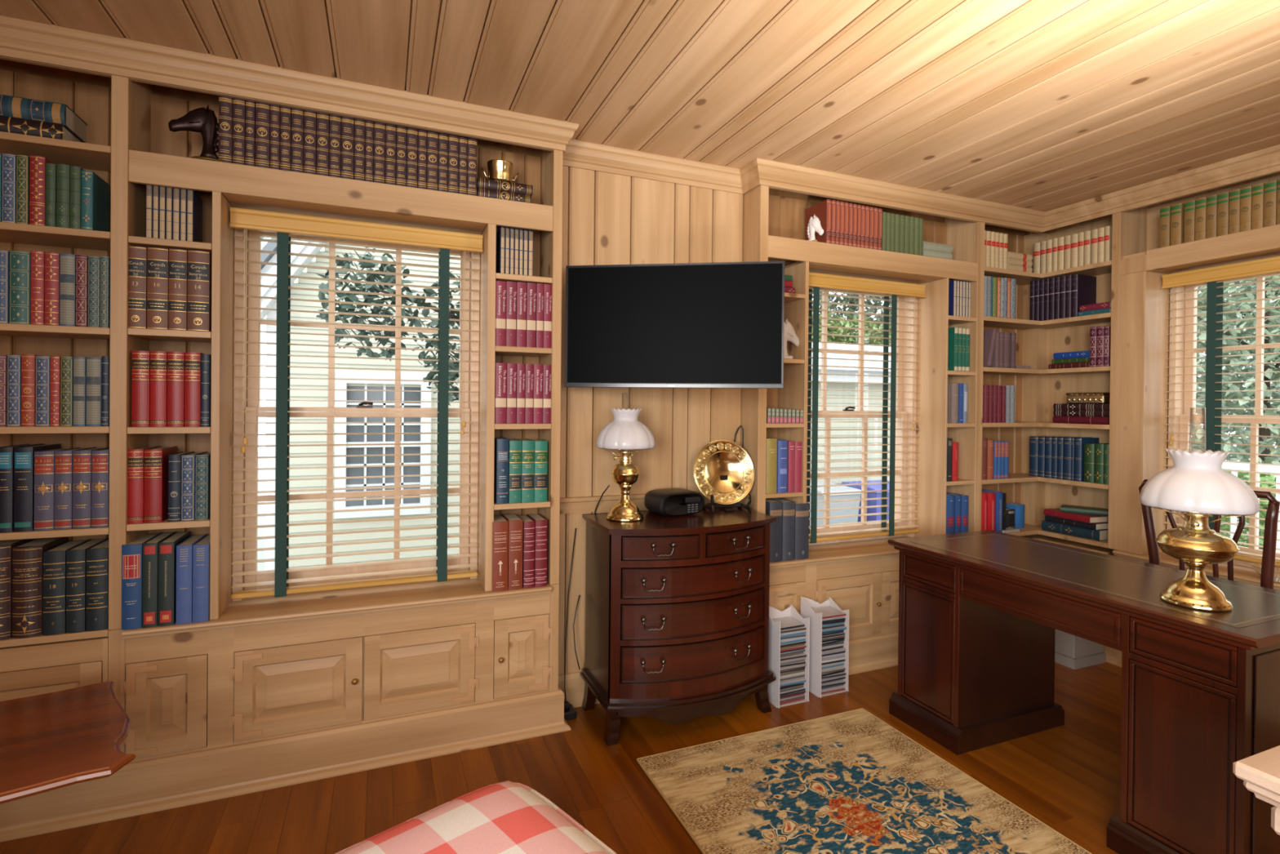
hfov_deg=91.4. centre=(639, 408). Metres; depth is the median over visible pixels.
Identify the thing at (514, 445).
book
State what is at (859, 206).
book
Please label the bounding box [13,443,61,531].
book
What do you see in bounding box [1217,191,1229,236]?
book
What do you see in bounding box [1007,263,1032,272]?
book
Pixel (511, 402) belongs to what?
print
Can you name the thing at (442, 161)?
book
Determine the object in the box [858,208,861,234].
print
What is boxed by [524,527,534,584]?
print
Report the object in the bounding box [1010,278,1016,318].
book
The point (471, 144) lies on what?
book
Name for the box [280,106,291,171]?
book
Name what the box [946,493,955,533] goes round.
book
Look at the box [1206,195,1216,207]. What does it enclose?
print
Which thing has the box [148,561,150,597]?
print
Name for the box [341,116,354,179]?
book
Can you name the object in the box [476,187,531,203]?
book
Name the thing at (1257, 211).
book
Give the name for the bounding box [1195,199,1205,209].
print
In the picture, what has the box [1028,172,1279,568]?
wall
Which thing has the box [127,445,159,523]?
book
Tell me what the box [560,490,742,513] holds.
trim
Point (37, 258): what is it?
book
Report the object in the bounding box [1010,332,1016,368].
book
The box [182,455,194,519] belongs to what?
print
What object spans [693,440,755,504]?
charger
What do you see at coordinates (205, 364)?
print
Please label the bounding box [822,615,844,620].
case
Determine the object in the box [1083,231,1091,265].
book
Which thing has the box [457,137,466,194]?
book
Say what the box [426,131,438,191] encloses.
book
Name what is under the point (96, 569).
print
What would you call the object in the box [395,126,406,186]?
book
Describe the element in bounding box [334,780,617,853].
ottoman
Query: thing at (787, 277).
book
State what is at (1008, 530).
book
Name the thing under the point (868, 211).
print
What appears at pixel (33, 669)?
base cabinet
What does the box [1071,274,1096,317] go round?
book
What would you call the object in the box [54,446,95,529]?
book
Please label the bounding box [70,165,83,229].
book
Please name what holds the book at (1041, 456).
on the bookcase at (774, 226)
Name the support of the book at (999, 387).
on the bookcase at (774, 226)
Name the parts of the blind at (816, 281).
rail, pull cord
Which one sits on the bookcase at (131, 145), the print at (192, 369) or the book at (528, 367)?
the book at (528, 367)
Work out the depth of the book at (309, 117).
2.25 m
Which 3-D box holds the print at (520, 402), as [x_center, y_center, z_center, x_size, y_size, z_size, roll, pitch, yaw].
[-0.487,-0.022,2.555,0.032,0.037,0.002,0,0,-22]
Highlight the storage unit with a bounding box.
[1054,629,1106,669]
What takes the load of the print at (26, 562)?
attached to the book at (27, 557)
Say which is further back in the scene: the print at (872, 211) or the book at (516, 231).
the print at (872, 211)
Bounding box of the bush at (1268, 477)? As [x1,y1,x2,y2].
[1219,468,1275,549]
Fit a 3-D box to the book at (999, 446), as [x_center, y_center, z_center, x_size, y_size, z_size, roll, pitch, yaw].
[2.068,0.300,3.686,0.026,0.217,0.131,0,0,-22]
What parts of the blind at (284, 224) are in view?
pull cord, rail, pull cord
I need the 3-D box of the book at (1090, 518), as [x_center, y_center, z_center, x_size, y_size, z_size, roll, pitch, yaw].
[2.516,0.620,3.612,0.141,0.034,0.284,0,0,-16]
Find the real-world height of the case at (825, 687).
0.010 m
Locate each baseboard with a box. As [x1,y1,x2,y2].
[0,671,599,841]
[848,631,1122,675]
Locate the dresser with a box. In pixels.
[579,506,776,746]
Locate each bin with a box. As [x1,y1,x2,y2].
[809,482,861,525]
[841,480,889,521]
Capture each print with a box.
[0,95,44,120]
[0,95,48,121]
[0,116,64,138]
[0,452,11,468]
[0,455,8,463]
[0,522,10,528]
[0,546,10,636]
[11,97,61,124]
[12,547,41,635]
[14,452,31,468]
[14,521,31,527]
[17,455,28,463]
[29,156,44,225]
[34,454,53,528]
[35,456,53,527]
[35,465,53,472]
[39,486,47,490]
[43,562,65,624]
[45,175,55,215]
[54,453,71,527]
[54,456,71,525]
[55,464,71,471]
[56,176,69,216]
[58,485,66,489]
[60,273,74,300]
[66,560,84,610]
[70,177,79,217]
[72,453,90,526]
[73,377,84,401]
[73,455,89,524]
[73,464,89,471]
[76,484,84,488]
[82,172,90,222]
[86,377,100,401]
[86,559,107,621]
[92,463,107,471]
[95,484,102,488]
[101,373,108,424]
[122,554,140,578]
[123,555,139,577]
[124,582,136,618]
[127,451,142,519]
[127,458,142,519]
[128,258,146,309]
[143,545,155,624]
[144,451,161,519]
[144,457,161,518]
[146,185,151,195]
[146,259,168,310]
[146,616,152,621]
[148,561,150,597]
[150,359,166,381]
[160,186,164,239]
[160,544,171,622]
[162,614,168,619]
[164,560,166,595]
[166,187,171,239]
[168,261,186,311]
[168,461,180,519]
[179,548,187,589]
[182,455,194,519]
[184,354,199,422]
[184,361,199,422]
[186,190,192,241]
[187,262,208,312]
[196,547,204,587]
[201,360,209,420]
[480,178,523,191]
[494,532,506,586]
[495,318,505,328]
[495,398,506,407]
[497,452,507,460]
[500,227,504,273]
[506,319,515,328]
[506,398,515,407]
[509,450,521,497]
[509,451,521,462]
[509,474,521,488]
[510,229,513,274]
[511,530,520,585]
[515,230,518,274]
[516,320,526,329]
[516,398,524,407]
[522,450,534,496]
[522,451,534,462]
[522,474,533,488]
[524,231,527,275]
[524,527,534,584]
[525,398,533,407]
[527,320,535,330]
[533,398,542,407]
[534,450,547,488]
[534,474,546,488]
[535,451,546,462]
[535,526,546,582]
[536,320,543,330]
[542,398,551,407]
[543,320,551,331]
[769,509,782,515]
[779,468,786,474]
[782,509,795,515]
[795,510,808,516]
[826,231,831,236]
[828,204,831,230]
[831,231,835,237]
[854,208,857,233]
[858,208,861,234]
[862,209,865,234]
[866,210,869,235]
[871,211,873,235]
[874,238,878,243]
[875,212,878,236]
[880,213,881,237]
[947,516,954,526]
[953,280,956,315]
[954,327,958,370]
[956,515,960,525]
[963,515,968,525]
[964,391,967,411]
[968,282,970,317]
[986,240,991,245]
[1004,243,1008,248]
[1004,279,1007,314]
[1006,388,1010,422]
[1033,250,1039,256]
[1040,249,1045,255]
[1046,248,1051,253]
[1052,246,1057,252]
[1057,245,1063,251]
[1063,244,1070,249]
[1071,242,1077,248]
[1077,240,1083,246]
[1084,240,1089,245]
[1091,238,1097,244]
[1097,236,1103,242]
[1104,235,1109,240]
[1160,207,1169,217]
[1171,204,1181,215]
[1184,201,1194,212]
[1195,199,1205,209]
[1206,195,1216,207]
[1217,193,1227,204]
[1229,191,1239,201]
[1240,187,1250,199]
[1252,185,1262,196]
[1264,182,1275,193]
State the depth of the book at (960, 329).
3.50 m
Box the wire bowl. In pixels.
[1250,562,1279,582]
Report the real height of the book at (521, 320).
0.264 m
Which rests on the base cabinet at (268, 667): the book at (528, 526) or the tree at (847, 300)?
the book at (528, 526)
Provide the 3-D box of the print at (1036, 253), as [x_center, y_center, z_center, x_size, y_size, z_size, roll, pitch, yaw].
[2.397,-0.934,3.779,0.008,0.027,0.040,0,0,-22]
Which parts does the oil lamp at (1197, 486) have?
wick knob, burner, lamp shade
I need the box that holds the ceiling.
[0,0,1279,212]
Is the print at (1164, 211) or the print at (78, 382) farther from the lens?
the print at (1164, 211)
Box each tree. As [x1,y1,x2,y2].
[315,247,460,405]
[812,290,891,342]
[1191,275,1279,547]
[1191,277,1279,483]
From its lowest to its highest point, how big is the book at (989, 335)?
0.220 m
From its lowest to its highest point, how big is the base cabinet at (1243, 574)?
0.600 m
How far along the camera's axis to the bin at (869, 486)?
8.16 m
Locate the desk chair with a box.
[1138,479,1279,589]
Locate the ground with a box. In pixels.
[257,452,1275,570]
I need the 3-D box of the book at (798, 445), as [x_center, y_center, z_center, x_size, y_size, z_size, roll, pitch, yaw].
[0.756,0.289,3.171,0.049,0.248,0.179,0,0,-22]
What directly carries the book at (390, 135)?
on the bookcase at (131, 145)
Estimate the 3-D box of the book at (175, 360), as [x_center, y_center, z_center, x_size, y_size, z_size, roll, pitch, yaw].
[-1.604,-0.065,2.191,0.047,0.253,0.183,0,0,-22]
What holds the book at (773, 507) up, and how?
on the base cabinet at (861, 577)
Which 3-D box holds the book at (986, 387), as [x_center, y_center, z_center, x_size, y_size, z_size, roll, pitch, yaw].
[1.968,-0.026,3.653,0.035,0.217,0.151,0,0,-22]
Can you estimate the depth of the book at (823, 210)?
3.17 m
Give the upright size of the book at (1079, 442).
0.246 m
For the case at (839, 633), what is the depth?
2.95 m
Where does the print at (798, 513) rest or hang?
attached to the book at (802, 510)
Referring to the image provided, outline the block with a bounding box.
[564,701,576,720]
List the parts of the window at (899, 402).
sash, sash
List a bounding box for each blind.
[229,207,483,599]
[806,272,926,543]
[1161,256,1279,567]
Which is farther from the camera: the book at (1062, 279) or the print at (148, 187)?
the book at (1062, 279)
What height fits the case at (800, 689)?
0.010 m
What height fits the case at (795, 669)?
0.010 m
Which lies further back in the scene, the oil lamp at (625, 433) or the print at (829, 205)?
the print at (829, 205)
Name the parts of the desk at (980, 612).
panel, frame, drawer, drawer, apron rail, moulding, panel, frame, drawer, panel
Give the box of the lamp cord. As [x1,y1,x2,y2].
[594,484,609,513]
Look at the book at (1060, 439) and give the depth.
3.63 m
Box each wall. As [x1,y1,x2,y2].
[0,58,1031,598]
[558,165,742,674]
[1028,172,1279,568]
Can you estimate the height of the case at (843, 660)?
0.010 m
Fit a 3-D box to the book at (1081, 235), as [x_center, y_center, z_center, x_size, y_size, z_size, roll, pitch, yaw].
[2.562,-0.898,3.566,0.151,0.193,0.031,0,0,-22]
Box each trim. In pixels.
[0,15,1279,232]
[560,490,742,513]
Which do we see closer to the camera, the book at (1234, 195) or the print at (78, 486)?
the print at (78, 486)
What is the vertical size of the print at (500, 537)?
0.218 m
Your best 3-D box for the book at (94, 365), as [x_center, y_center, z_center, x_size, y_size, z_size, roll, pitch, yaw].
[-1.804,-0.054,2.098,0.039,0.223,0.161,0,0,-22]
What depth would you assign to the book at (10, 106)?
2.00 m
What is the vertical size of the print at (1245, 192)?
0.040 m
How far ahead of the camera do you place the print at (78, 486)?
2.01 m
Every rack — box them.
[767,604,809,708]
[800,595,848,697]
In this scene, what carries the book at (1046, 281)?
on the bookcase at (774, 226)
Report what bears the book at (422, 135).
on the bookcase at (131, 145)
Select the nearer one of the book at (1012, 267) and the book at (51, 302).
the book at (51, 302)
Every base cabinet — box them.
[0,635,108,701]
[107,577,559,761]
[768,536,915,639]
[1031,537,1279,590]
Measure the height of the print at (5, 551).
0.276 m
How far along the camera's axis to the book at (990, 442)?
3.60 m
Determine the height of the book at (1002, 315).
0.234 m
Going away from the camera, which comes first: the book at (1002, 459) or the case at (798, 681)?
the case at (798, 681)
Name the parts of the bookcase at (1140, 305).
shelf, panel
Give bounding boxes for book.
[0,94,87,142]
[0,115,83,142]
[0,153,2,222]
[0,249,9,323]
[0,355,7,426]
[0,443,42,532]
[0,538,33,639]
[1,153,16,223]
[7,354,21,426]
[8,250,31,324]
[12,536,67,638]
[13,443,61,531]
[16,155,29,224]
[21,354,40,426]
[29,155,53,226]
[30,250,44,324]
[34,448,64,530]
[35,355,50,426]
[42,538,90,635]
[44,252,59,325]
[45,163,56,226]
[49,355,60,426]
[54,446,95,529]
[56,164,70,228]
[59,253,75,326]
[60,356,73,426]
[66,537,107,633]
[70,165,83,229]
[72,446,108,528]
[73,356,86,426]
[75,254,88,327]
[80,169,109,231]
[85,356,102,426]
[85,537,108,631]
[87,256,100,327]
[91,447,109,527]
[100,256,110,328]
[101,355,110,426]
[121,532,160,629]
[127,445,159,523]
[128,245,146,328]
[131,351,150,426]
[142,531,175,627]
[143,445,177,522]
[146,184,152,237]
[146,247,168,329]
[150,351,167,426]
[152,185,159,238]
[158,530,191,626]
[159,186,166,239]
[165,186,173,239]
[166,351,184,426]
[168,248,187,330]
[168,451,193,521]
[173,187,180,240]
[176,533,207,624]
[180,188,186,240]
[181,451,206,520]
[184,351,204,426]
[186,189,202,242]
[187,249,212,331]
[192,533,209,622]
[195,451,210,519]
[200,354,211,426]
[218,95,232,163]
[232,97,245,164]
[244,99,255,166]
[254,101,270,168]
[270,104,279,169]
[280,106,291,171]
[291,107,303,173]
[303,110,316,174]
[315,112,329,176]
[328,114,341,177]
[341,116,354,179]
[354,119,365,181]
[364,120,373,182]
[373,122,385,183]
[385,124,395,185]
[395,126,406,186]
[405,128,417,187]
[417,130,426,189]
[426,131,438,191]
[437,133,448,191]
[447,135,458,193]
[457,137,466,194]
[466,138,476,195]
[476,177,533,195]
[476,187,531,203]
[491,514,508,591]
[493,436,508,503]
[494,363,506,423]
[495,226,505,273]
[495,280,506,346]
[502,513,523,589]
[504,227,509,274]
[505,281,516,346]
[506,363,516,423]
[507,438,521,502]
[509,228,514,274]
[513,228,519,275]
[515,282,526,346]
[515,363,524,423]
[515,438,534,502]
[518,229,523,275]
[519,514,534,587]
[522,230,528,275]
[524,364,533,423]
[525,282,536,347]
[527,231,533,275]
[527,513,546,586]
[530,438,547,502]
[533,364,542,423]
[535,283,543,347]
[542,284,551,348]
[542,364,551,423]
[765,437,777,493]
[765,497,782,562]
[766,408,771,423]
[768,497,795,560]
[771,408,775,423]
[775,408,779,423]
[776,439,787,493]
[778,408,783,423]
[782,408,787,422]
[784,275,792,280]
[784,280,792,287]
[784,286,795,293]
[786,408,791,422]
[786,440,795,492]
[791,408,795,422]
[794,441,802,492]
[794,502,808,559]
[795,409,799,422]
[799,409,803,422]
[804,199,831,243]
[831,200,835,244]
[835,200,840,244]
[840,201,844,244]
[844,202,848,245]
[848,203,853,246]
[853,204,857,247]
[857,204,861,247]
[861,205,865,248]
[865,206,870,248]
[869,207,874,248]
[873,208,878,249]
[878,208,882,250]
[881,212,887,250]
[886,213,891,251]
[890,213,895,252]
[894,214,900,252]
[899,215,905,253]
[904,216,910,253]
[909,217,915,254]
[914,217,919,255]
[919,218,923,255]
[922,240,952,253]
[922,248,952,259]
[946,383,958,422]
[946,437,952,480]
[946,492,968,532]
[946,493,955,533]
[946,493,961,533]
[947,327,958,370]
[948,280,956,315]
[951,441,958,480]
[955,280,959,315]
[957,327,962,371]
[958,383,963,422]
[959,280,962,316]
[961,328,965,371]
[962,281,965,316]
[963,383,967,422]
[964,281,968,316]
[965,328,969,371]
[968,282,970,317]
[981,488,1003,532]
[981,491,995,530]
[981,492,987,530]
[982,328,997,367]
[982,384,984,422]
[982,437,987,479]
[983,275,987,315]
[984,230,986,266]
[984,385,989,422]
[986,231,991,266]
[986,439,993,479]
[987,276,991,316]
[988,385,993,422]
[991,231,995,267]
[991,276,993,316]
[991,331,999,367]
[992,385,997,422]
[993,276,997,316]
[993,440,998,479]
[995,232,999,268]
[996,277,1000,317]
[997,385,1002,422]
[997,440,1001,478]
[999,233,1004,268]
[999,332,1004,368]
[1000,277,1004,317]
[1000,440,1004,478]
[1001,386,1006,422]
[1002,385,1010,422]
[1002,493,1006,529]
[1002,527,1019,533]
[1003,233,1008,269]
[1004,277,1007,318]
[1004,332,1011,368]
[1004,440,1008,478]
[1005,502,1024,528]
[1005,507,1014,528]
[1007,251,1032,261]
[1007,257,1032,266]
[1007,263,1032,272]
[1007,278,1011,318]
[1009,385,1015,422]
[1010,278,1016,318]
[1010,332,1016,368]
[1015,364,1031,368]
[1029,280,1035,320]
[1029,435,1046,476]
[1033,242,1040,273]
[1034,280,1039,320]
[1037,435,1055,477]
[1039,279,1044,320]
[1040,240,1046,273]
[1041,520,1107,540]
[1043,507,1108,523]
[1044,278,1048,320]
[1044,436,1051,477]
[1044,515,1108,529]
[1045,239,1052,272]
[1048,277,1054,319]
[1048,361,1089,368]
[1051,436,1057,478]
[1052,238,1057,271]
[1052,356,1089,364]
[1052,415,1109,424]
[1053,276,1059,319]
[1053,350,1089,359]
[1053,403,1109,409]
[1053,409,1109,417]
[1057,236,1064,271]
[1057,436,1065,479]
[1059,275,1066,318]
[1060,504,1108,515]
[1062,436,1081,479]
[1063,235,1071,269]
[1065,275,1071,318]
[1070,233,1078,267]
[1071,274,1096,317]
[1071,437,1075,480]
[1074,437,1098,481]
[1077,231,1084,266]
[1078,307,1111,316]
[1079,302,1111,311]
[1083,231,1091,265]
[1084,443,1094,482]
[1089,326,1097,367]
[1090,228,1097,264]
[1093,443,1109,484]
[1096,326,1104,366]
[1097,226,1104,262]
[1102,444,1109,484]
[1103,226,1111,261]
[1103,325,1111,366]
[1159,205,1171,248]
[1170,203,1184,245]
[1183,200,1195,243]
[1195,197,1206,240]
[1205,194,1217,238]
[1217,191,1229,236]
[1228,188,1240,234]
[1240,186,1252,231]
[1251,182,1264,229]
[1263,180,1277,226]
[1276,178,1279,224]
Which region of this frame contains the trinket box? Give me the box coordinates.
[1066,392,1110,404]
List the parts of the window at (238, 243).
sash, sash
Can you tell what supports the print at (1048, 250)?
attached to the book at (1049, 242)
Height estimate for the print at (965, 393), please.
0.111 m
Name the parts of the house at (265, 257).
white trim, window trim, pane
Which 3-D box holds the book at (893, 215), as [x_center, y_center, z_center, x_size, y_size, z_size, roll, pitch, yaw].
[1.317,-0.928,3.371,0.028,0.204,0.141,0,0,-22]
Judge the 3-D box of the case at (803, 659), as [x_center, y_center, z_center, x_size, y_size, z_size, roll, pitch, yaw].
[0.671,1.156,2.907,0.142,0.010,0.124,0,0,-21]
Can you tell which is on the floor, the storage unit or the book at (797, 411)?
the storage unit
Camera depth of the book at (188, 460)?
2.12 m
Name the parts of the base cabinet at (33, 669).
raised panel, door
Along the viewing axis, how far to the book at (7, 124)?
1.98 m
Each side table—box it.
[0,680,136,804]
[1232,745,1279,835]
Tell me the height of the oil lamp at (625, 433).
0.540 m
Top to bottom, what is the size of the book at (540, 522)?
0.272 m
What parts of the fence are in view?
rail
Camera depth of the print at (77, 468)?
2.01 m
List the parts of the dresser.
drawer pull, drawer pull, drawer pull, drawer, drawer pull, moulding, frame, drawer, drawer, drawer, drawer, drawer pull, drawer pull, drawer pull, drawer pull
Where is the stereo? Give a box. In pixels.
[644,488,704,515]
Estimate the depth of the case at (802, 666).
2.85 m
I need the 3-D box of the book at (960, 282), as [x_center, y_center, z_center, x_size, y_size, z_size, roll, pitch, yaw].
[1.785,-0.615,3.559,0.020,0.201,0.111,0,0,-22]
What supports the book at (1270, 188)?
on the bookcase at (1140, 305)
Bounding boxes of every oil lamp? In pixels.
[595,392,655,521]
[1139,407,1259,611]
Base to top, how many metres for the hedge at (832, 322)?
1.526 m
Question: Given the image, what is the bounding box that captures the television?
[564,261,784,388]
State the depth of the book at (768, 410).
3.02 m
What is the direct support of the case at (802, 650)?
on the case at (802, 651)
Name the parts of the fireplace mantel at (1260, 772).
moulding, moulding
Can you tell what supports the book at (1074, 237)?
on the bookcase at (774, 226)
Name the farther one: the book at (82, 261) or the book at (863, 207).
the book at (863, 207)
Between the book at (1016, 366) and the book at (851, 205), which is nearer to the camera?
the book at (851, 205)
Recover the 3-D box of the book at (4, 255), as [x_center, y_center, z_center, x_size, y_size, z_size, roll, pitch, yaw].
[-2.016,-0.378,2.008,0.040,0.227,0.164,0,0,-22]
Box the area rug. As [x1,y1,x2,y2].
[636,707,1092,853]
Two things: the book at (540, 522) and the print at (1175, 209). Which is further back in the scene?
the print at (1175, 209)
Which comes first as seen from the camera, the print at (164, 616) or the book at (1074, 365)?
the print at (164, 616)
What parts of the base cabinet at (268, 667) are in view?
post, door, raised panel, door, raised panel, window sill, knob, door, raised panel, knob, door, raised panel, post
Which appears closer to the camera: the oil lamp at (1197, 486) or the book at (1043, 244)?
the oil lamp at (1197, 486)
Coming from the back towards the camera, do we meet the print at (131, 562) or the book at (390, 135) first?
the book at (390, 135)
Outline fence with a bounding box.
[1221,462,1279,552]
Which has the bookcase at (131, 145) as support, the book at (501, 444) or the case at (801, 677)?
the book at (501, 444)
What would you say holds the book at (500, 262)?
on the bookcase at (131, 145)
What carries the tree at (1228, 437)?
on the ground
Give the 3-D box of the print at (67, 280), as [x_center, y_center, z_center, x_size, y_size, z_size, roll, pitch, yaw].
[-1.833,-0.387,1.998,0.035,0.083,0.004,0,0,-22]
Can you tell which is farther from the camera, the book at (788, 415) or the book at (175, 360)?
the book at (788, 415)
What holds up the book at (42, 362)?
on the bookcase at (131, 145)
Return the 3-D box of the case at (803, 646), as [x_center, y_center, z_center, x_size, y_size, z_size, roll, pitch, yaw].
[0.676,1.093,2.901,0.142,0.010,0.124,0,0,-21]
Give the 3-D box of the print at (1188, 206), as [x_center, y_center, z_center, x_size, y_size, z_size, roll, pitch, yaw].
[2.692,-0.987,3.061,0.005,0.041,0.040,0,0,-22]
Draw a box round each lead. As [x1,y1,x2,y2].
[564,528,576,702]
[573,595,580,669]
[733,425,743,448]
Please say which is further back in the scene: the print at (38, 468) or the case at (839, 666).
the case at (839, 666)
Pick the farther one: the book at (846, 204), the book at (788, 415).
the book at (846, 204)
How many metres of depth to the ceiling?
2.13 m
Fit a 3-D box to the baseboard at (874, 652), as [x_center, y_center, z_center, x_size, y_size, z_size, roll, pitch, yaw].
[2.418,1.289,0.992,2.025,0.158,5.370,0,0,-22]
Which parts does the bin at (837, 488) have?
lid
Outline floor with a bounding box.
[0,662,1121,853]
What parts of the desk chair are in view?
post, crest rail, post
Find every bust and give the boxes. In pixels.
[168,105,223,162]
[783,318,799,359]
[807,214,823,241]
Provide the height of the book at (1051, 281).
0.248 m
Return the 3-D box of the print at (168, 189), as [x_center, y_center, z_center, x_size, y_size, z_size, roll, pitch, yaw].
[-1.587,-0.656,2.104,0.014,0.173,0.002,0,0,-22]
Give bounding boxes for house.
[260,238,460,569]
[810,342,891,484]
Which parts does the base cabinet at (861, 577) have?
raised panel, door, window sill, raised panel, door, door, raised panel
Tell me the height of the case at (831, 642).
0.010 m
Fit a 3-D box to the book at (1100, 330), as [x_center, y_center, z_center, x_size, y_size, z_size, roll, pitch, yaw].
[2.603,-0.339,3.467,0.161,0.221,0.036,0,0,-22]
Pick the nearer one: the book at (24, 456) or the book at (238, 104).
the book at (24, 456)
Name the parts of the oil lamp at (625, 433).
burner, lamp shade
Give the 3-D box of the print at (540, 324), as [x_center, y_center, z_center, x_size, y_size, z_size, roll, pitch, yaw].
[-0.413,-0.342,2.583,0.028,0.040,0.002,0,0,-22]
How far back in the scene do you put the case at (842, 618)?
2.95 m
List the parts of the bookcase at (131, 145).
shelf, shelf, shelf, shelf, shelf, shelf, shelf, shelf, shelf, shelf, shelf, shelf, shelf, shelf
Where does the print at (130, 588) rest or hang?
attached to the book at (132, 552)
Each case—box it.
[772,616,804,630]
[779,673,804,680]
[779,675,804,683]
[779,678,805,686]
[779,682,802,688]
[779,682,804,689]
[779,684,803,692]
[779,687,804,695]
[779,690,805,697]
[779,693,804,698]
[779,694,804,702]
[779,697,804,704]
[780,626,805,633]
[780,629,806,635]
[780,631,805,637]
[780,633,805,639]
[780,635,805,641]
[780,638,805,644]
[780,640,805,647]
[780,643,804,648]
[780,644,806,651]
[780,647,804,653]
[780,648,804,656]
[780,651,803,657]
[780,653,806,660]
[780,657,805,663]
[780,658,804,664]
[780,660,805,666]
[780,663,806,670]
[780,666,805,671]
[780,667,804,673]
[780,669,804,675]
[780,671,804,677]
[811,605,846,618]
[821,657,844,662]
[821,658,844,665]
[821,661,844,667]
[821,662,844,668]
[821,664,844,671]
[821,666,845,674]
[821,670,844,676]
[821,671,845,679]
[821,675,844,679]
[821,675,845,683]
[821,680,845,687]
[821,684,843,690]
[821,684,844,689]
[821,686,844,693]
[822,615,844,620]
[822,616,845,622]
[822,619,844,624]
[822,622,844,626]
[822,623,844,629]
[822,625,846,632]
[822,629,844,633]
[822,630,843,635]
[822,631,844,638]
[822,635,844,640]
[822,637,844,642]
[822,639,844,644]
[822,640,844,646]
[822,643,844,648]
[822,645,843,651]
[822,647,845,653]
[822,650,844,656]
[822,653,844,657]
[822,653,844,660]
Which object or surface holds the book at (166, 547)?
on the base cabinet at (268, 667)
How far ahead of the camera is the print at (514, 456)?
2.55 m
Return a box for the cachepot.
[481,159,518,182]
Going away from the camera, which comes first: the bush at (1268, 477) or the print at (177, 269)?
the print at (177, 269)
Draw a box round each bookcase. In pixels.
[0,56,563,647]
[740,185,1111,547]
[1107,171,1279,555]
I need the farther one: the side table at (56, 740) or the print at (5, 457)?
the print at (5, 457)
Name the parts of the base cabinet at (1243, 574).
frame, window sill, frame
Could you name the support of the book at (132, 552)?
on the base cabinet at (268, 667)
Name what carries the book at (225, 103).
on the bookcase at (131, 145)
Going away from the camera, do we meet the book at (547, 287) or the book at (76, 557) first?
the book at (76, 557)
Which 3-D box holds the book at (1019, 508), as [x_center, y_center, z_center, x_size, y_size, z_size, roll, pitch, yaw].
[2.300,0.658,3.843,0.078,0.139,0.100,0,0,-22]
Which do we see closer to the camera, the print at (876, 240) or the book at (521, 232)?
the book at (521, 232)
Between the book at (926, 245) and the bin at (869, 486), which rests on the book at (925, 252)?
the book at (926, 245)
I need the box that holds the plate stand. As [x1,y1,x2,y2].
[703,475,751,512]
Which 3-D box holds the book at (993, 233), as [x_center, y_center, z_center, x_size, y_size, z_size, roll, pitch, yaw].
[2.011,-0.911,3.663,0.031,0.208,0.151,0,0,-22]
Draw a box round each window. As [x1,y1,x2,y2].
[232,228,479,600]
[808,286,917,545]
[1166,272,1279,571]
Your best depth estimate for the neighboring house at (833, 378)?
9.37 m
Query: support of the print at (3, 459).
on the book at (6, 453)
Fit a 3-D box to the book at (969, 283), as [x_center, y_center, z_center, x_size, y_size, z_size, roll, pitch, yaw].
[1.847,-0.614,3.585,0.016,0.201,0.111,0,0,-22]
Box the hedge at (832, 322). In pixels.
[811,311,891,345]
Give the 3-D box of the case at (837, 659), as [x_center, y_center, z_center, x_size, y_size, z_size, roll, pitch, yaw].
[0.887,1.188,3.004,0.142,0.010,0.124,0,0,-22]
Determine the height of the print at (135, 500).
0.226 m
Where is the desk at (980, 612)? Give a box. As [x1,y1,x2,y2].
[887,529,1279,853]
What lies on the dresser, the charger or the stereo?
the stereo
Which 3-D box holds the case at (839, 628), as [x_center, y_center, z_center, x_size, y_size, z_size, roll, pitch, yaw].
[0.893,1.043,2.999,0.142,0.010,0.124,0,0,-20]
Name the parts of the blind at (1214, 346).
pull cord, rail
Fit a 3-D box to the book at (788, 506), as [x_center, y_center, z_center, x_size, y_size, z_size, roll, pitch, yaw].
[0.691,0.599,3.131,0.071,0.284,0.201,0,0,-22]
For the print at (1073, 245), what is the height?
0.027 m
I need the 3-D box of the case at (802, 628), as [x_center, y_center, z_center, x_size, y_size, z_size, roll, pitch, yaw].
[0.673,1.010,2.897,0.142,0.010,0.124,0,0,-22]
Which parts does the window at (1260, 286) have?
sash, sash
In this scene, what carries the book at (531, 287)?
on the bookcase at (131, 145)
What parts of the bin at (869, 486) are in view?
lid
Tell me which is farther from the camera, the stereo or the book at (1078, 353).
the book at (1078, 353)
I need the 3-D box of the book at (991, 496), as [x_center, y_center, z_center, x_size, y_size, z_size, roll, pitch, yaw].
[2.007,0.609,3.685,0.063,0.233,0.171,0,0,-22]
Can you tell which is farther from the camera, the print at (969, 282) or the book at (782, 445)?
the print at (969, 282)
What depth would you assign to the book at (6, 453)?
1.95 m
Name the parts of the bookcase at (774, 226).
shelf, shelf, shelf, shelf, panel, shelf, shelf, shelf, shelf, corner post, corner post, corner shelf, corner shelf, corner shelf, corner shelf, corner shelf, corner shelf, panel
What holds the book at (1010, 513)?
on the bookcase at (774, 226)

